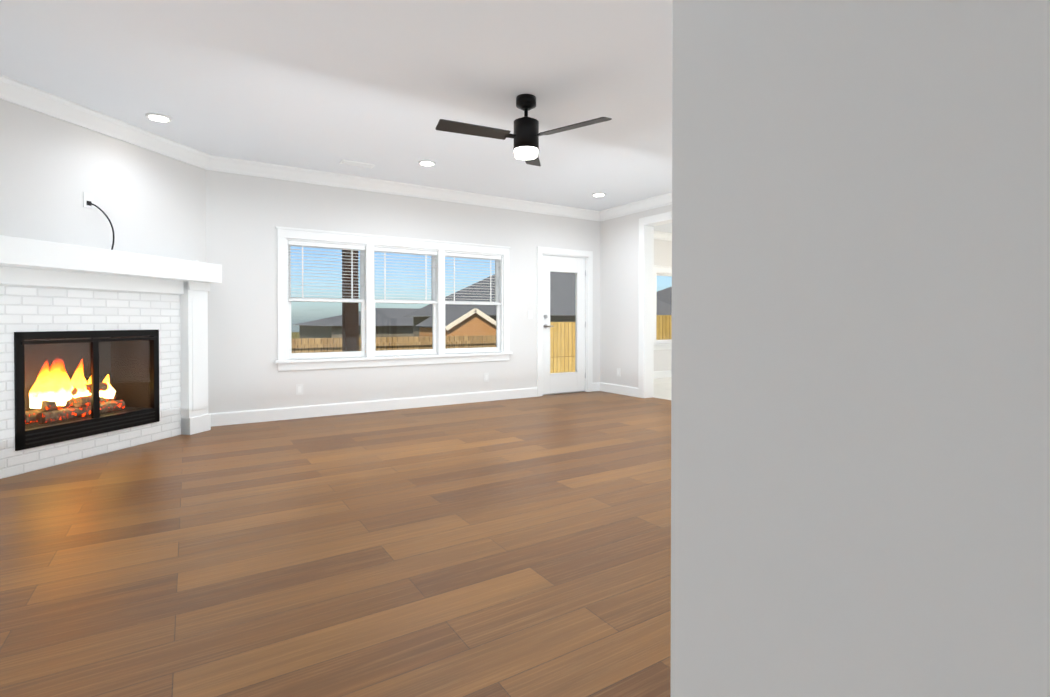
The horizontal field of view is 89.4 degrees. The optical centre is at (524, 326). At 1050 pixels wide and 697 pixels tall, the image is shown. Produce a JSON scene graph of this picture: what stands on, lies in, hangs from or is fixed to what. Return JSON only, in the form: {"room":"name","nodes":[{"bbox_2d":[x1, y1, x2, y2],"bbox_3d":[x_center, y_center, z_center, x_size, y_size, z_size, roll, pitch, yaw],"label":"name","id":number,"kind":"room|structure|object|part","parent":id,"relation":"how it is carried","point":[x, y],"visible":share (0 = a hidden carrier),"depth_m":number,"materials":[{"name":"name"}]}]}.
{"room":"living room","nodes":[
{"label":"living room","id":0,"kind":"room"},
{"bbox_2d":[0,391,670,696],"bbox_3d":[-0.180,1.069,3.690,7.430,0.060,8.070,0,1,-32],"label":"floor","id":1,"kind":"structure","parent":0,"point":[519,547],"depth_m":2.39,"materials":[{"name":"brown wood"}]},
{"bbox_2d":[0,235,221,478],"bbox_3d":[-3.553,0.207,4.265,0.720,1.652,2.100,0,1,13],"label":"fireplace","id":2,"kind":"object","parent":1,"relation":"on","point":[102,351],"visible":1,"depth_m":4.27,"materials":[{"name":"white brick"}]},
{"bbox_3d":[-3.443,0.410,4.242,0.718,0.645,0.718,0,1,-32],"label":"glass","id":3,"kind":"part","parent":2,"relation":"part of","materials":[{"name":"clear glass"}]},
{"bbox_2d":[671,0,1049,696],"bbox_3d":[1.971,-0.266,1.177,3.765,2.660,1.125,0,1,-32],"label":"wall","id":4,"kind":"structure","parent":1,"relation":"on","point":[861,376],"depth_m":0.39,"materials":[{"name":"grey paint"}]},
{"bbox_2d":[0,99,671,413],"bbox_3d":[1.707,-0.344,4.873,11.900,2.740,8.070,0,1,-32],"label":"wall","id":5,"kind":"structure","parent":0,"point":[146,201],"depth_m":5.67,"materials":[{"name":"white paint"}]},
{"bbox_2d":[83,192,114,249],"bbox_3d":[-3.454,-0.835,4.303,0.189,0.466,0.130,0,1,-32],"label":"outlet","id":6,"kind":"object","parent":5,"relation":"attached to","point":[88,200],"visible":0.98,"depth_m":4.25,"materials":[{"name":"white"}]},
{"bbox_2d":[296,384,302,394],"bbox_3d":[-2.493,0.696,5.866,0.075,0.118,0.008,0,1,-32],"label":"electrical outlet","id":7,"kind":"object","parent":5,"relation":"attached to","point":[299,389],"visible":1,"depth_m":5.86,"materials":[{"name":"white plastic"}]},
{"bbox_2d":[0,74,671,240],"bbox_3d":[1.694,-1.649,4.851,11.631,0.130,7.770,0,1,-32],"label":"crown molding","id":8,"kind":"structure","parent":5,"relation":"attached to","point":[16,92],"depth_m":5.62,"materials":[{"name":"white wood"}]},
{"bbox_2d":[210,387,536,426],"bbox_3d":[-1.532,0.944,6.475,4.047,0.132,0.016,0,1,-32],"label":"baseboard","id":9,"kind":"structure","parent":5,"relation":"attached to","point":[248,416],"depth_m":6.21,"materials":[{"name":"white wood"}]},
{"bbox_2d":[275,226,512,370],"bbox_3d":[-1.478,-0.306,6.562,2.970,1.560,0.205,0,1,-32],"label":"living room window","id":10,"kind":"structure","parent":5,"relation":"in","point":[367,246],"depth_m":6.39,"materials":[{"name":"white wood"}]},
{"bbox_2d":[288,241,364,301],"bbox_3d":[-2.249,-0.615,6.052,0.837,0.658,0.050,0,1,-32],"label":"blind","id":11,"kind":"object","parent":10,"relation":"attached to","point":[360,247],"depth_m":6.04,"materials":[{"name":"white plastic"}]},
{"bbox_3d":[-1.501,-0.312,6.598,2.614,1.204,0.036,0,1,-32],"label":"glass","id":12,"kind":"part","parent":10,"relation":"part of","materials":[{"name":"clear glass"}]},
{"bbox_2d":[374,247,436,303],"bbox_3d":[-1.471,-0.620,6.546,0.812,0.658,0.050,0,1,-32],"label":"blind","id":13,"kind":"object","parent":10,"relation":"attached to","point":[426,252],"depth_m":6.57,"materials":[{"name":"white plastic"}]},
{"bbox_2d":[445,252,500,304],"bbox_3d":[-0.692,-0.625,7.041,0.837,0.658,0.050,0,1,-32],"label":"blind","id":14,"kind":"object","parent":10,"relation":"attached to","point":[468,255],"depth_m":7.07,"materials":[{"name":"white plastic"}]},
{"bbox_2d":[484,373,488,381],"bbox_3d":[-0.517,0.683,7.120,0.075,0.118,0.008,0,1,-32],"label":"electrical outlet","id":15,"kind":"object","parent":5,"relation":"attached to","point":[486,377],"visible":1,"depth_m":7.12,"materials":[{"name":"white plastic"}]},
{"bbox_2d":[543,255,585,393],"bbox_3d":[0.583,-0.028,7.853,0.809,2.012,0.099,0,1,-32],"label":"patio door","id":16,"kind":"structure","parent":5,"relation":"in","point":[553,382],"depth_m":7.89,"materials":[{"name":"white"}]},
{"bbox_3d":[0.564,-0.060,7.872,0.498,1.490,0.005,0,1,-32],"label":"glass","id":17,"kind":"part","parent":16,"relation":"part of","materials":[{"name":"clear glass"}]},
{"bbox_2d":[537,247,592,396],"bbox_3d":[0.560,-0.072,7.878,1.010,2.135,0.170,0,1,-32],"label":"door frame","id":18,"kind":"structure","parent":5,"relation":"attached to","point":[587,255],"depth_m":7.85,"materials":[{"name":"white painted wood"}]},
{"bbox_2d":[598,382,637,396],"bbox_3d":[1.373,0.930,7.825,0.035,0.132,0.850,0,1,-32],"label":"baseboard","id":19,"kind":"structure","parent":5,"relation":"attached to","point":[606,387],"depth_m":7.82,"materials":[{"name":"white wood"}]},
{"bbox_2d":[638,211,671,397],"bbox_3d":[3.317,-0.232,4.922,0.190,2.515,6.125,0,1,-32],"label":"door frame","id":20,"kind":"structure","parent":5,"relation":"attached to","point":[646,315],"depth_m":7.41,"materials":[{"name":"white wood"}]},
{"bbox_2d":[654,370,670,377],"bbox_3d":[3.007,0.904,10.303,3.600,0.132,0.016,0,1,-32],"label":"baseboard","id":21,"kind":"structure","parent":5,"relation":"attached to","point":[657,374],"depth_m":10.04,"materials":[{"name":"white wood"}]},
{"bbox_2d":[654,265,671,349],"bbox_3d":[3.041,-0.356,10.377,1.690,1.580,0.205,0,1,-32],"label":"dining room window","id":22,"kind":"structure","parent":5,"relation":"in","point":[663,271],"depth_m":10.02,"materials":[{"name":"white wood"}]},
{"bbox_3d":[3.018,-0.361,10.413,1.334,1.224,0.006,0,1,-32],"label":"glass","id":23,"kind":"part","parent":22,"relation":"part of","materials":[{"name":"clear glass"}]},
{"bbox_2d":[0,0,672,232],"bbox_3d":[1.707,-1.764,4.858,11.900,0.100,8.070,0,1,-32],"label":"ceiling","id":24,"kind":"structure","parent":0,"point":[384,86],"depth_m":3.65,"materials":[{"name":"white paint"}]},
{"bbox_2d":[145,113,171,122],"bbox_3d":[-2.988,-1.701,4.325,0.183,0.012,0.183,-1,1,-41],"label":"recessed light","id":25,"kind":"object","parent":24,"relation":"in","point":[157,117],"depth_m":4.30,"materials":[{"name":"white plastic"}]},
{"bbox_2d":[339,159,374,168],"bbox_3d":[-1.769,-1.713,5.596,0.340,0.015,0.140,0,1,-32],"label":"ceiling vent","id":26,"kind":"object","parent":24,"relation":"in","point":[356,163],"visible":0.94,"depth_m":5.58,"materials":[{"name":"white metal"}]},
{"bbox_2d":[418,160,435,165],"bbox_3d":[-1.029,-1.714,5.568,0.183,0.012,0.183,0,1,-38],"label":"recessed light","id":27,"kind":"object","parent":24,"relation":"in","point":[423,162],"depth_m":5.55,"materials":[{"name":"white plastic"}]},
{"bbox_2d":[435,94,611,165],"bbox_3d":[-0.060,-1.508,3.865,1.148,0.389,1.224,0,1,-32],"label":"ceiling fan","id":28,"kind":"object","parent":24,"relation":"hanging from","point":[526,129],"depth_m":3.86,"materials":[{"name":"black metal"}]},
{"bbox_3d":[-0.329,-1.403,3.798,0.606,0.035,0.132,0,1,-23],"label":"ceiling fan blade","id":29,"kind":"part","parent":28,"relation":"part of","materials":[{"name":"black wood"}]},
{"bbox_2d":[514,146,537,159],"bbox_3d":[0.008,-1.292,3.957,0.180,0.045,0.180,0,1,-32],"label":"ceiling fan light","id":30,"kind":"object","parent":28,"relation":"attached to","point":[525,153],"visible":1,"depth_m":3.91,"materials":[{"name":"white glass"}]},
{"bbox_3d":[0.040,-1.408,4.327,0.132,0.035,0.606,0,1,7],"label":"ceiling fan blade","id":31,"kind":"part","parent":28,"relation":"part of","materials":[{"name":"black wood"}]},
{"bbox_3d":[0.315,-1.402,3.742,0.606,0.035,0.132,0,1,37],"label":"ceiling fan blade","id":32,"kind":"part","parent":28,"relation":"part of","materials":[{"name":"black wood"}]},
{"bbox_2d":[592,193,605,196],"bbox_3d":[0.969,-1.728,6.954,0.183,0.012,0.183,-1,1,-41],"label":"recessed light","id":33,"kind":"object","parent":24,"relation":"in","point":[594,194],"depth_m":6.92,"materials":[{"name":"white plastic"}]},
{"bbox_2d":[653,377,670,399],"bbox_3d":[4.844,1.036,6.878,4.470,0.060,8.070,0,1,-32],"label":"floor","id":34,"kind":"structure","parent":0,"point":[661,388],"depth_m":8.46,"materials":[{"name":"white paint"}]},
{"label":"outside","id":35,"kind":"structure","parent":0,"visible":0},
{"bbox_2d":[291,332,298,338],"bbox_3d":[-2.090,1.339,28.792,110.000,0.120,110.000,0,1,-32],"label":"ground","id":36,"kind":"structure","parent":35,"point":[294,336],"depth_m":57.75,"materials":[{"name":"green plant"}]},
{"bbox_2d":[291,250,671,372],"bbox_3d":[-1.420,-1.093,18.799,44.450,4.950,48.450,0,1,-32],"label":"neighboring houses","id":37,"kind":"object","parent":36,"relation":"on","point":[558,282],"depth_m":18.27,"materials":[{"name":"grey concrete"}]}
]}

